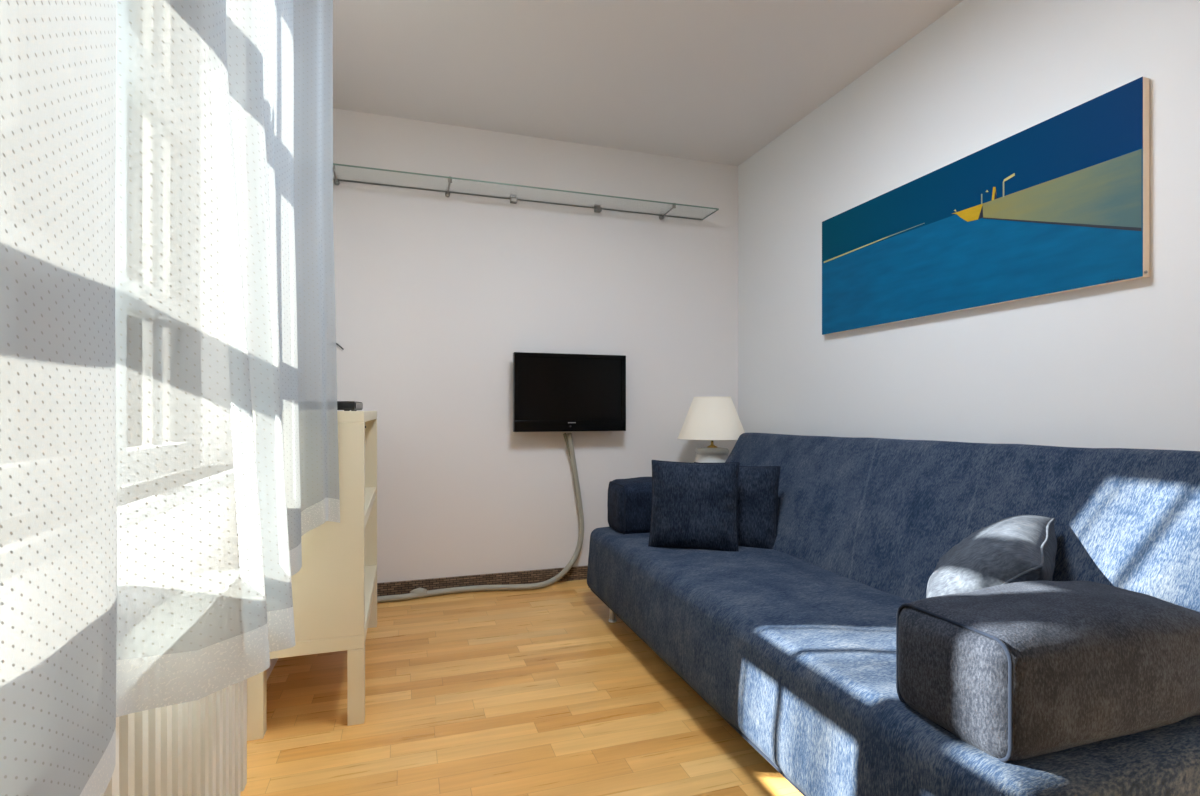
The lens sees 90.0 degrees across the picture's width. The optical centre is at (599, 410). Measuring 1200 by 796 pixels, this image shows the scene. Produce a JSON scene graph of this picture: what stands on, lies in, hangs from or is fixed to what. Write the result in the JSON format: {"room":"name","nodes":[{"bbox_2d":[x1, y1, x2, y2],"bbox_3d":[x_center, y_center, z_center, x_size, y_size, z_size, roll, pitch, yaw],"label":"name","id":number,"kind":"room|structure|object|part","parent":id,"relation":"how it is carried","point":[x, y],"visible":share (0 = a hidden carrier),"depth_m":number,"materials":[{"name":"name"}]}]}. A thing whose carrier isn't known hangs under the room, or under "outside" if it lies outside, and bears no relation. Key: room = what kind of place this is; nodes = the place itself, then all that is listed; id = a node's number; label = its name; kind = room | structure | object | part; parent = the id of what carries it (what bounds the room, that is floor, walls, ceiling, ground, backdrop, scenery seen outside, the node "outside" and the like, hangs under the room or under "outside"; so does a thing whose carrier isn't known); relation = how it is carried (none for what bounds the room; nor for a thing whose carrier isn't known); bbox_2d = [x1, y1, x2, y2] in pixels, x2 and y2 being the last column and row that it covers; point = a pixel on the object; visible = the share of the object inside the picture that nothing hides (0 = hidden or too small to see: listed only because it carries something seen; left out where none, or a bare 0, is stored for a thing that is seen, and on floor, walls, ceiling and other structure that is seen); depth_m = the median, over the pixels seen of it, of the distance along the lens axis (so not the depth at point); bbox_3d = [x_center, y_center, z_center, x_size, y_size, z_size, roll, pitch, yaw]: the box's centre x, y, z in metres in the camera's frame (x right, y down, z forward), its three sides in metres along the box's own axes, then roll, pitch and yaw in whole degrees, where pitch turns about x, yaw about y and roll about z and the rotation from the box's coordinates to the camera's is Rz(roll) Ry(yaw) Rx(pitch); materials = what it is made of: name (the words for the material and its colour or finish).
{"room":"living room","nodes":[
{"label":"living room","id":0,"kind":"room"},
{"bbox_2d":[0,0,116,795],"bbox_3d":[-0.345,-0.491,-0.054,0.072,1.887,1.750,0,0,-18],"label":"curtain","id":1,"kind":"object","parent":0,"point":[58,456],"visible":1,"depth_m":0.60,"materials":[{"name":"white fabric"}]},
{"bbox_2d":[267,658,277,679],"bbox_3d":[-0.840,-0.285,0.626,0.270,2.500,5.110,0,0,-18],"label":"wall","id":2,"kind":"structure","parent":0,"point":[272,661],"depth_m":2.22,"materials":[{"name":"white paint"}]},
{"bbox_2d":[103,679,246,795],"bbox_3d":[-0.690,0.666,0.799,0.119,0.597,1.246,0,0,-18],"label":"radiator","id":3,"kind":"object","parent":2,"relation":"attached to","point":[197,747],"visible":0.34,"depth_m":1.01,"materials":[{"name":"white metal"}]},
{"bbox_3d":[-0.531,-1.450,0.406,0.180,0.030,2.900,0,0,-18],"label":"rail","id":4,"kind":"object","parent":2,"relation":"attached to","visible":0},
{"bbox_2d":[115,0,339,716],"bbox_3d":[-0.689,-0.492,1.266,0.188,1.885,1.095,0,0,-12],"label":"curtain","id":5,"kind":"object","parent":4,"relation":"hanging from","point":[227,420],"visible":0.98,"depth_m":0.90,"materials":[{"name":"white fabric"}]},
{"bbox_2d":[240,579,802,795],"bbox_3d":[0.375,1.015,1.021,2.825,0.100,5.110,0,0,-18],"label":"floor","id":6,"kind":"structure","parent":0,"point":[533,692],"depth_m":1.91,"materials":[{"name":"brown wood"}]},
{"bbox_2d":[247,411,376,740],"bbox_3d":[-1.023,0.482,2.236,0.325,0.965,0.915,0,0,-18],"label":"shelving unit","id":7,"kind":"object","parent":6,"relation":"on","point":[334,590],"visible":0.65,"depth_m":1.83,"materials":[{"name":"beige wood"}]},
{"bbox_3d":[-1.021,0.849,1.781,0.048,0.232,0.048,0,0,-18],"label":"leg","id":8,"kind":"part","parent":7,"relation":"part of","materials":[{"name":"beige wood"}]},
{"bbox_3d":[-0.887,0.362,1.817,0.325,0.655,0.035,0,0,-18],"label":"panel","id":9,"kind":"part","parent":7,"relation":"part of","materials":[{"name":"beige wood"}]},
{"bbox_2d":[337,401,362,410],"bbox_3d":[-0.917,-0.015,1.952,0.252,0.031,0.180,0,0,-14],"label":"box","id":10,"kind":"object","parent":7,"relation":"on","point":[341,405],"visible":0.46,"depth_m":1.89,"materials":[{"name":"black plastic"}]},
{"bbox_3d":[-0.796,-0.017,1.982,0.002,0.018,0.160,0,0,-14],"label":"panel","id":11,"kind":"part","parent":10,"relation":"part of","materials":[{"name":"silver"}]},
{"bbox_3d":[-0.758,0.849,1.866,0.048,0.232,0.048,0,0,-18],"label":"leg","id":12,"kind":"part","parent":7,"relation":"part of","materials":[{"name":"beige wood"}]},
{"bbox_3d":[-1.025,0.360,2.235,0.322,0.040,0.845,0,0,-18],"label":"shelf","id":13,"kind":"part","parent":7,"relation":"part of","materials":[{"name":"beige wood"}]},
{"bbox_3d":[-1.159,0.362,2.654,0.325,0.655,0.035,0,0,-18],"label":"panel","id":14,"kind":"part","parent":7,"relation":"part of","materials":[{"name":"beige wood"}]},
{"bbox_3d":[-1.026,0.849,2.691,0.048,0.232,0.048,0,0,-18],"label":"leg","id":15,"kind":"part","parent":7,"relation":"part of","materials":[{"name":"beige wood"}]},
{"bbox_2d":[377,433,583,602],"bbox_3d":[-0.732,0.544,3.142,1.393,0.841,0.105,0,0,-20],"label":"cable","id":16,"kind":"object","parent":6,"relation":"on","point":[420,592],"visible":0.84,"depth_m":3.23,"materials":[{"name":"beige plastic"}]},
{"bbox_2d":[587,433,1199,795],"bbox_3d":[0.739,0.529,2.098,1.038,0.872,2.269,0,0,-18],"label":"sofa","id":17,"kind":"object","parent":6,"relation":"on","point":[825,648],"visible":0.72,"depth_m":1.41,"materials":[{"name":"blue fabric"}]},
{"bbox_3d":[0.057,0.910,2.752,0.036,0.110,0.035,0,0,-18],"label":"leg","id":18,"kind":"part","parent":17,"relation":"part of","materials":[{"name":"silver metal"}]},
{"bbox_3d":[0.326,0.462,2.973,0.569,0.275,0.262,0,0,-18],"label":"armrest","id":19,"kind":"part","parent":17,"relation":"part of","materials":[{"name":"blue fabric"}]},
{"bbox_2d":[648,460,739,550],"bbox_3d":[0.390,0.393,2.502,0.372,0.366,0.153,0,0,17],"label":"cushion","id":20,"kind":"object","parent":17,"relation":"on","point":[694,505],"visible":1,"depth_m":2.45,"materials":[{"name":"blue fabric"}]},
{"bbox_2d":[694,462,780,548],"bbox_3d":[0.580,0.413,2.587,0.382,0.372,0.155,0,0,16],"label":"cushion","id":21,"kind":"object","parent":17,"relation":"on","point":[758,486],"visible":0.42,"depth_m":2.52,"materials":[{"name":"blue fabric"}]},
{"bbox_3d":[1.027,0.383,2.193,0.177,0.635,2.264,34,-10,-15],"label":"backrest","id":22,"kind":"part","parent":17,"relation":"part of","materials":[{"name":"blue fabric"}]},
{"bbox_2d":[926,515,1056,597],"bbox_3d":[0.989,0.403,1.520,0.314,0.271,0.284,0,0,-42],"label":"cushion","id":23,"kind":"object","parent":17,"relation":"on","point":[1020,548],"visible":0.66,"depth_m":1.44,"materials":[{"name":"grey fabric"}]},
{"bbox_3d":[0.909,0.474,1.172,0.640,0.248,0.272,0,0,-18],"label":"armrest","id":24,"kind":"part","parent":17,"relation":"part of","materials":[{"name":"grey fabric"}]},
{"bbox_3d":[0.633,0.739,3.439,0.340,0.452,0.340,0,0,-18],"label":"side table","id":25,"kind":"object","parent":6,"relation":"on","visible":0},
{"bbox_2d":[678,396,744,462],"bbox_3d":[0.641,0.216,3.426,0.395,0.594,0.395,0,0,-18],"label":"table lamp","id":26,"kind":"object","parent":25,"relation":"on","point":[712,418],"visible":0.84,"depth_m":3.31,"materials":[{"name":"white fabric"}]},
{"bbox_3d":[0.641,0.156,3.426,0.395,0.005,0.395,0,0,-18],"label":"trim","id":27,"kind":"part","parent":26,"relation":"part of","materials":[{"name":"beige fabric"}]},
{"bbox_3d":[0.641,0.039,3.426,0.392,0.238,0.392,0,0,-18],"label":"lamp shade","id":28,"kind":"part","parent":26,"relation":"part of","materials":[{"name":"beige fabric"}]},
{"bbox_3d":[0.641,0.150,3.426,0.060,0.115,0.060,0,0,-18],"label":"stem","id":29,"kind":"part","parent":26,"relation":"part of","materials":[{"name":"gold metal"}]},
{"bbox_2d":[333,108,737,582],"bbox_3d":[-0.270,-0.285,3.445,2.555,2.500,0.100,0,0,-18],"label":"wall","id":30,"kind":"structure","parent":0,"point":[436,294],"depth_m":3.31,"materials":[{"name":"white paint"}]},
{"bbox_2d":[377,566,587,596],"bbox_3d":[-0.300,0.927,3.375,2.455,0.075,0.014,0,0,-18],"label":"baseboard","id":31,"kind":"structure","parent":30,"relation":"attached to","point":[578,572],"depth_m":3.26,"materials":[{"name":"brown wood"}]},
{"bbox_2d":[333,163,718,219],"bbox_3d":[-0.387,-1.169,3.247,2.200,0.047,0.205,0,0,-18],"label":"glass shelf","id":32,"kind":"object","parent":30,"relation":"attached to","point":[513,198],"visible":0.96,"depth_m":3.22,"materials":[{"name":"green"}]},
{"bbox_2d":[513,352,625,431],"bbox_3d":[-0.173,-0.102,3.366,0.640,0.429,0.111,0,0,-18],"label":"television","id":33,"kind":"object","parent":30,"relation":"attached to","point":[553,392],"visible":1,"depth_m":3.31,"materials":[{"name":"black plastic"}]},
{"bbox_2d":[333,0,962,165],"bbox_3d":[0.375,-1.585,1.021,2.825,0.100,5.110,0,0,-18],"label":"ceiling","id":34,"kind":"structure","parent":0,"point":[715,81],"depth_m":2.63,"materials":[{"name":"white paint"}]},
{"bbox_2d":[738,0,1199,450],"bbox_3d":[1.671,-0.285,1.442,0.100,2.500,4.910,0,0,-18],"label":"wall","id":35,"kind":"structure","parent":0,"point":[1115,365],"depth_m":2.16,"materials":[{"name":"white paint"}]},
{"bbox_2d":[822,77,1148,334],"bbox_3d":[1.316,-0.653,2.317,0.030,0.557,1.357,0,0,-18],"label":"painting","id":36,"kind":"object","parent":35,"relation":"attached to","point":[1059,204],"visible":1,"depth_m":2.05,"materials":[{"name":"paint"}]}
]}

